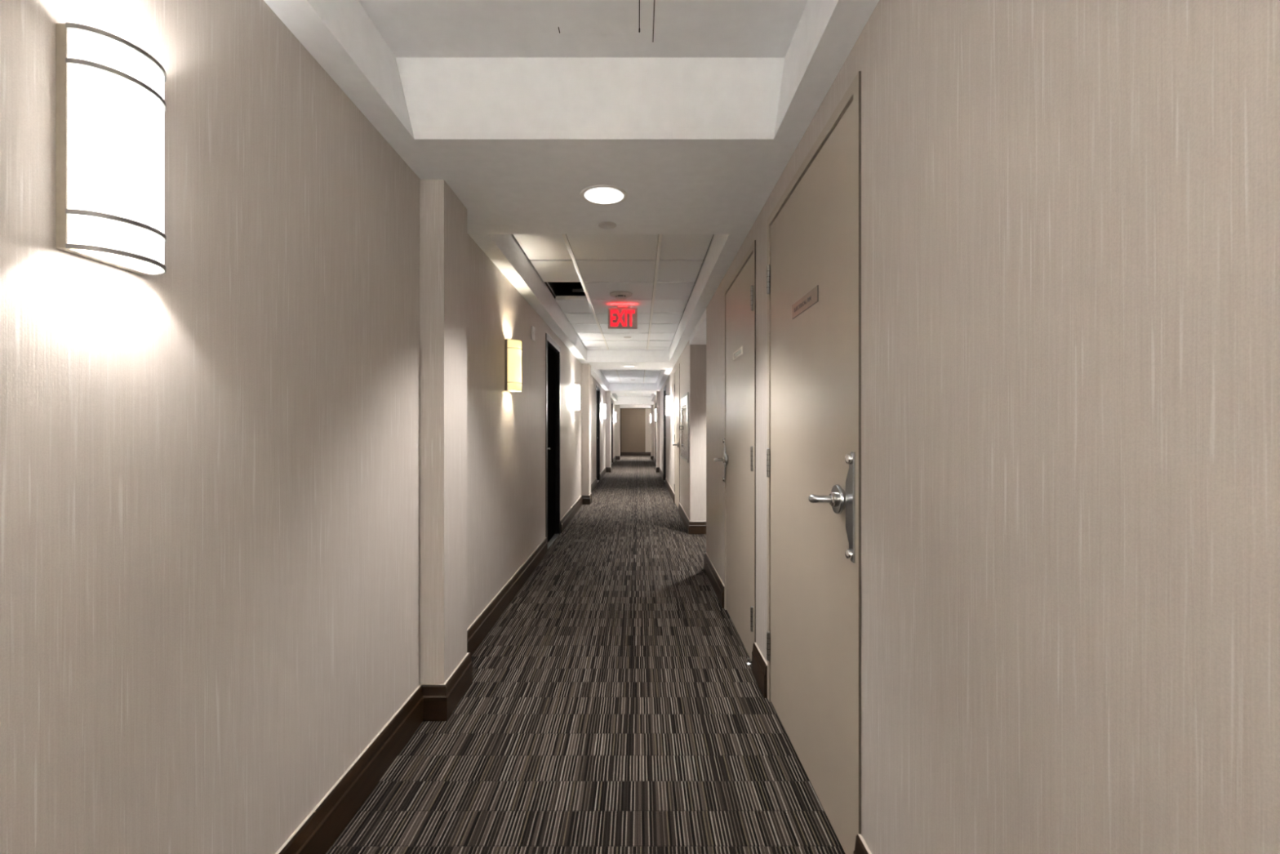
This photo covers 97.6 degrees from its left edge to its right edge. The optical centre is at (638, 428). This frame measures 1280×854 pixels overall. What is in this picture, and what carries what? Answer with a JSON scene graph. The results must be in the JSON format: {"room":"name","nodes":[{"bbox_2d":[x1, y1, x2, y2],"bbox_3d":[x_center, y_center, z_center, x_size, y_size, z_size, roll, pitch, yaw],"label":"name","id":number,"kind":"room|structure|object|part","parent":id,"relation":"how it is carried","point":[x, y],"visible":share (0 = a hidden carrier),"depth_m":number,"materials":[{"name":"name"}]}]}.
{"room":"hotel corridor","nodes":[
{"label":"hotel corridor","id":0,"kind":"room"},
{"bbox_2d":[0,0,614,853],"bbox_3d":[-0.981,-0.250,11.050,0.120,2.950,29.300,0,0,0],"label":"wall","id":1,"kind":"structure","parent":0,"point":[210,464],"depth_m":1.22,"materials":[{"name":"beige paint"}]},
{"bbox_2d":[55,22,166,275],"bbox_3d":[-0.878,-0.462,0.960,0.085,0.356,0.154,0,0,0],"label":"wall sconce","id":2,"kind":"object","parent":1,"relation":"attached to","point":[111,106],"visible":1,"depth_m":0.91,"materials":[{"name":"white glass"}]},
{"bbox_2d":[275,455,620,853],"bbox_3d":[-0.823,1.151,11.035,0.196,0.148,29.270,0,0,0],"label":"baseboard","id":3,"kind":"structure","parent":1,"relation":"attached to","point":[322,827],"depth_m":2.12,"materials":[{"name":"brown wood"}]},
{"bbox_3d":[-0.862,1.152,0.980,0.119,0.146,9.160,0,0,0],"label":"baseboard","id":4,"kind":"part","parent":3,"relation":"part of","materials":[{"name":"brown wood"}]},
{"bbox_3d":[-0.849,1.152,9.405,0.144,0.146,5.690,0,0,0],"label":"baseboard","id":5,"kind":"part","parent":3,"relation":"part of","materials":[{"name":"brown wood"}]},
{"bbox_3d":[-0.843,1.152,16.135,0.156,0.146,5.730,0,0,0],"label":"baseboard","id":6,"kind":"part","parent":3,"relation":"part of","materials":[{"name":"brown wood"}]},
{"bbox_3d":[-0.823,1.152,22.835,0.196,0.146,5.670,0,0,0],"label":"baseboard","id":7,"kind":"part","parent":3,"relation":"part of","materials":[{"name":"brown wood"}]},
{"bbox_2d":[504,338,522,391],"bbox_3d":[-0.870,-0.440,3.940,0.101,0.356,0.162,0,0,0],"label":"wall sconce","id":8,"kind":"object","parent":1,"relation":"attached to","point":[513,348],"visible":1,"depth_m":3.87,"materials":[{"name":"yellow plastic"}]},
{"bbox_3d":[-0.912,-0.440,3.940,0.018,0.356,0.160,0,0,0],"label":"plate","id":9,"kind":"part","parent":8,"relation":"part of","materials":[{"name":"yellow glass"}]},
{"bbox_2d":[531,325,534,341],"bbox_3d":[-0.914,-0.829,4.867,0.014,0.117,0.115,0,0,0],"label":"wall plate","id":10,"kind":"object","parent":1,"relation":"attached to","point":[532,326],"visible":1,"depth_m":4.84,"materials":[{"name":"white plastic"}]},
{"bbox_2d":[545,333,560,548],"bbox_3d":[-0.965,0.138,6.060,0.133,2.175,1.000,0,0,0],"label":"door","id":11,"kind":"structure","parent":1,"relation":"in","point":[553,350],"depth_m":6.25,"materials":[{"name":"black paint"}]},
{"bbox_2d":[572,384,579,410],"bbox_3d":[-0.872,-0.438,7.880,0.097,0.356,0.162,0,0,0],"label":"wall sconce","id":12,"kind":"object","parent":1,"relation":"attached to","point":[575,388],"visible":1,"depth_m":7.81,"materials":[{"name":"white glass"}]},
{"bbox_3d":[-0.912,-0.438,7.880,0.018,0.356,0.160,0,0,0],"label":"plate","id":13,"kind":"part","parent":12,"relation":"part of","materials":[{"name":"white glass"}]},
{"bbox_2d":[595,385,599,482],"bbox_3d":[-0.965,0.138,12.760,0.133,2.175,1.020,0,0,0],"label":"door","id":14,"kind":"structure","parent":1,"relation":"in","point":[597,388],"depth_m":13.21,"materials":[{"name":"black paint"}]},
{"bbox_2d":[601,404,605,418],"bbox_3d":[-0.872,-0.435,14.200,0.097,0.356,0.162,0,0,0],"label":"wall sconce","id":15,"kind":"object","parent":1,"relation":"attached to","point":[603,406],"visible":1,"depth_m":14.13,"materials":[{"name":"white glass"}]},
{"bbox_2d":[611,400,613,462],"bbox_3d":[-0.965,0.138,19.500,0.133,2.175,1.000,0,0,0],"label":"door","id":16,"kind":"structure","parent":1,"relation":"in","point":[611,401],"depth_m":19.94,"materials":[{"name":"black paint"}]},
{"bbox_2d":[613,412,616,422],"bbox_3d":[-0.872,-0.425,20.800,0.097,0.356,0.162,0,0,0],"label":"wall sconce","id":17,"kind":"object","parent":1,"relation":"attached to","point":[615,413],"visible":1,"depth_m":20.73,"materials":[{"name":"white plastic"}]},
{"bbox_2d":[263,0,879,408],"bbox_3d":[0.450,-1.380,11.100,3.300,0.890,29.600,0,0,0],"label":"ceiling","id":18,"kind":"structure","parent":0,"point":[699,123],"depth_m":2.01,"materials":[{"name":"paint"}]},
{"bbox_3d":[-0.162,-1.270,0.440,1.307,0.050,2.880,0,0,0],"label":"tray panel","id":19,"kind":"part","parent":18,"relation":"part of","materials":[{"name":"paint"}]},
{"bbox_2d":[538,0,654,42],"bbox_3d":[-0.121,-1.244,1.512,0.338,0.002,0.585,0,0,0],"label":"access hatch","id":20,"kind":"object","parent":18,"relation":"attached to","point":[574,18],"visible":1,"depth_m":1.70,"materials":[{"name":"paint"}]},
{"bbox_3d":[-0.124,-1.244,1.491,0.252,0.001,0.542,0,0,0],"label":"hatch door","id":21,"kind":"part","parent":20,"relation":"part of","materials":[{"name":"paint"}]},
{"bbox_2d":[580,185,627,205],"bbox_3d":[-0.155,-1.050,2.526,0.214,0.006,0.214,0,0,0],"label":"recessed light","id":22,"kind":"object","parent":18,"relation":"in","point":[603,195],"visible":1,"depth_m":2.52,"materials":[{"name":"white plastic"}]},
{"bbox_2d":[598,221,616,229],"bbox_3d":[-0.160,-1.049,2.894,0.094,0.006,0.094,0,0,0],"label":"sprinkler cover","id":23,"kind":"object","parent":18,"relation":"attached to","point":[607,225],"visible":1,"depth_m":2.89,"materials":[{"name":"grey plastic"}]},
{"bbox_2d":[609,290,632,299],"bbox_3d":[-0.160,-1.218,5.160,0.209,0.049,0.209,0,0,0],"label":"smoke detector","id":24,"kind":"object","parent":18,"relation":"attached to","point":[620,295],"visible":1,"depth_m":5.11,"materials":[{"name":"plastic"}]},
{"bbox_2d":[608,304,637,328],"bbox_3d":[-0.158,-1.121,5.616,0.294,0.242,0.038,0,0,0],"label":"exit sign","id":25,"kind":"object","parent":18,"relation":"hanging from","point":[621,317],"visible":1,"depth_m":5.60,"materials":[{"name":"red plastic"}]},
{"bbox_2d":[325,455,845,853],"bbox_3d":[0.450,1.275,11.100,3.300,0.100,29.600,0,0,0],"label":"floor","id":26,"kind":"structure","parent":0,"point":[615,704],"depth_m":2.27,"materials":[{"name":"carpet"}]},
{"bbox_2d":[420,179,466,683],"bbox_3d":[-0.872,0.086,2.527,0.099,2.277,0.321,0,0,0],"label":"pillar","id":27,"kind":"structure","parent":26,"relation":"on","point":[443,216],"depth_m":2.37,"materials":[{"name":"beige paint"}]},
{"bbox_2d":[581,363,591,495],"bbox_3d":[-0.859,0.086,9.235,0.124,2.277,0.350,0,0,0],"label":"pillar","id":28,"kind":"structure","parent":26,"relation":"on","point":[585,367],"depth_m":9.06,"materials":[{"name":"beige paint"}]},
{"bbox_2d":[605,391,610,466],"bbox_3d":[-0.853,0.086,15.800,0.136,2.277,0.340,0,0,0],"label":"pillar","id":29,"kind":"structure","parent":26,"relation":"on","point":[607,393],"depth_m":15.63,"materials":[{"name":"beige paint"}]},
{"bbox_2d":[614,404,619,456],"bbox_3d":[-0.833,0.086,22.175,0.176,2.277,0.350,0,0,0],"label":"pillar","id":30,"kind":"structure","parent":26,"relation":"on","point":[616,406],"depth_m":22.00,"materials":[{"name":"beige paint"}]},
{"bbox_2d":[650,404,653,456],"bbox_3d":[0.551,0.086,22.175,0.102,2.277,0.350,0,0,0],"label":"pillar","id":31,"kind":"structure","parent":26,"relation":"on","point":[651,406],"depth_m":22.00,"materials":[{"name":"beige paint"}]},
{"bbox_2d":[656,391,659,466],"bbox_3d":[0.556,0.086,15.800,0.092,2.277,0.340,0,0,0],"label":"pillar","id":32,"kind":"structure","parent":26,"relation":"on","point":[657,392],"depth_m":15.63,"materials":[{"name":"beige paint"}]},
{"bbox_2d":[746,657,751,665],"bbox_3d":[0.575,1.209,2.910,0.034,0.032,0.034,0,0,0],"label":"door stop","id":33,"kind":"object","parent":26,"relation":"on","point":[748,662],"visible":0.97,"depth_m":2.90,"materials":[{"name":"metal"}]},
{"bbox_2d":[619,408,650,455],"bbox_3d":[-0.160,-0.250,25.745,1.763,2.950,0.150,0,0,0],"label":"wall","id":34,"kind":"structure","parent":0,"point":[634,423],"depth_m":25.69,"materials":[{"name":"beige paint"}]},
{"bbox_2d":[621,452,650,455],"bbox_3d":[-0.097,1.151,25.690,1.397,0.148,0.020,0,0,0],"label":"baseboard","id":35,"kind":"structure","parent":34,"relation":"attached to","point":[622,453],"depth_m":25.68,"materials":[{"name":"brown wood"}]},
{"bbox_2d":[653,341,700,520],"bbox_3d":[0.662,-0.250,16.110,0.120,2.950,19.180,0,0,0],"label":"wall","id":36,"kind":"structure","parent":0,"point":[689,360],"depth_m":6.72,"materials":[{"name":"beige paint"}]},
{"bbox_2d":[655,400,656,464],"bbox_3d":[0.646,0.138,19.100,0.133,2.175,1.000,0,0,0],"label":"door","id":37,"kind":"structure","parent":36,"relation":"in","point":[655,401],"depth_m":19.54,"materials":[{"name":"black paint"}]},
{"bbox_2d":[663,385,666,482],"bbox_3d":[0.646,0.138,12.725,0.133,2.175,1.050,0,0,0],"label":"door","id":38,"kind":"structure","parent":36,"relation":"in","point":[664,388],"depth_m":13.19,"materials":[{"name":"black paint"}]},
{"bbox_2d":[666,395,671,415],"bbox_3d":[0.553,-0.420,10.300,0.097,0.356,0.162,0,0,0],"label":"wall sconce","id":39,"kind":"object","parent":36,"relation":"attached to","point":[668,397],"visible":1,"depth_m":10.23,"materials":[{"name":"white glass"}]},
{"bbox_2d":[672,363,679,508],"bbox_3d":[0.605,0.138,8.689,0.194,2.175,1.062,0,0,0],"label":"door","id":40,"kind":"structure","parent":36,"relation":"in","point":[677,372],"depth_m":8.68,"materials":[{"name":"beige paint"}]},
{"bbox_3d":[0.649,0.138,8.690,0.106,2.175,1.060,0,0,0],"label":"frame","id":41,"kind":"part","parent":40,"relation":"part of","materials":[{"name":"beige paint"}]},
{"bbox_2d":[679,391,688,462],"bbox_3d":[0.581,-0.013,7.213,0.042,0.841,1.073,0,0,0],"label":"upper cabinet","id":42,"kind":"object","parent":36,"relation":"attached to","point":[684,429],"visible":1,"depth_m":7.02,"materials":[{"name":"metal"}]},
{"bbox_3d":[0.589,-0.013,7.213,0.008,0.773,1.005,0,0,0],"label":"cabinet door","id":43,"kind":"part","parent":42,"relation":"part of","materials":[{"name":"metal"}]},
{"bbox_3d":[0.584,0.323,7.213,0.002,0.100,1.005,0,0,0],"label":"panel","id":44,"kind":"part","parent":42,"relation":"part of","materials":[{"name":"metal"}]},
{"bbox_3d":[0.590,-0.024,7.213,0.003,0.557,0.789,0,0,0],"label":"glass pane","id":45,"kind":"part","parent":42,"relation":"part of","materials":[{"name":"white"}]},
{"bbox_2d":[650,455,871,853],"bbox_3d":[1.190,1.151,11.040,1.420,0.148,29.280,0,0,0],"label":"baseboard","id":46,"kind":"structure","parent":36,"relation":"attached to","point":[759,664],"depth_m":3.94,"materials":[{"name":"brown wood"}]},
{"bbox_3d":[0.546,1.152,15.925,0.112,0.146,5.350,0,0,0],"label":"baseboard","id":47,"kind":"part","parent":46,"relation":"part of","materials":[{"name":"brown wood"}]},
{"bbox_3d":[0.592,1.152,10.710,0.020,0.146,2.980,0,0,0],"label":"baseboard","id":48,"kind":"part","parent":46,"relation":"part of","materials":[{"name":"brown wood"}]},
{"bbox_3d":[1.241,1.152,7.330,1.318,0.146,1.660,0,0,0],"label":"baseboard","id":49,"kind":"part","parent":46,"relation":"part of","materials":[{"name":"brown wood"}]},
{"bbox_3d":[1.236,1.152,4.362,1.328,0.146,1.075,0,0,0],"label":"baseboard","id":50,"kind":"part","parent":46,"relation":"part of","materials":[{"name":"brown wood"}]},
{"bbox_3d":[0.582,1.152,2.687,0.020,0.146,0.277,0,0,0],"label":"baseboard","id":51,"kind":"part","parent":46,"relation":"part of","materials":[{"name":"brown wood"}]},
{"bbox_3d":[0.582,1.152,-1.054,0.020,0.146,5.091,0,0,0],"label":"baseboard","id":52,"kind":"part","parent":46,"relation":"part of","materials":[{"name":"brown wood"}]},
{"bbox_2d":[700,344,706,520],"bbox_3d":[1.356,-0.250,5.700,1.288,2.950,1.880,0,0,0],"label":"wall","id":53,"kind":"structure","parent":0,"point":[703,347],"depth_m":6.52,"materials":[{"name":"beige paint"}]},
{"bbox_2d":[706,0,1279,853],"bbox_3d":[0.652,-0.250,0.640,0.120,2.950,8.480,0,0,0],"label":"wall","id":54,"kind":"structure","parent":0,"point":[1070,209],"depth_m":0.79,"materials":[{"name":"beige paint"}]},
{"bbox_2d":[714,240,755,660],"bbox_3d":[0.595,0.138,3.324,0.194,2.175,1.002,0,0,0],"label":"door","id":55,"kind":"structure","parent":54,"relation":"in","point":[739,460],"depth_m":3.28,"materials":[{"name":"beige paint"}]},
{"bbox_3d":[0.580,0.205,3.696,0.021,0.086,0.086,0,0,0],"label":"lever handle","id":56,"kind":"part","parent":55,"relation":"part of","materials":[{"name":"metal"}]},
{"bbox_3d":[0.589,-0.445,3.323,0.003,0.044,0.314,0,0,0],"label":"sign plate","id":57,"kind":"part","parent":55,"relation":"part of","materials":[{"name":"beige plastic"}]},
{"bbox_3d":[0.639,0.138,3.325,0.106,2.175,1.000,0,0,0],"label":"frame","id":58,"kind":"part","parent":55,"relation":"part of","materials":[{"name":"beige paint"}]},
{"bbox_2d":[766,71,861,853],"bbox_3d":[0.595,0.138,2.018,0.194,2.175,1.060,0,0,0],"label":"door","id":59,"kind":"structure","parent":54,"relation":"in","point":[814,265],"depth_m":1.82,"materials":[{"name":"beige paint"}]},
{"bbox_3d":[0.589,-0.445,1.990,0.003,0.052,0.299,0,0,0],"label":"sign plate","id":60,"kind":"part","parent":59,"relation":"part of","materials":[{"name":"beige plastic"}]},
{"bbox_3d":[0.580,0.204,1.622,0.021,0.086,0.086,0,0,0],"label":"lever handle","id":61,"kind":"part","parent":59,"relation":"part of","materials":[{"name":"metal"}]}
]}

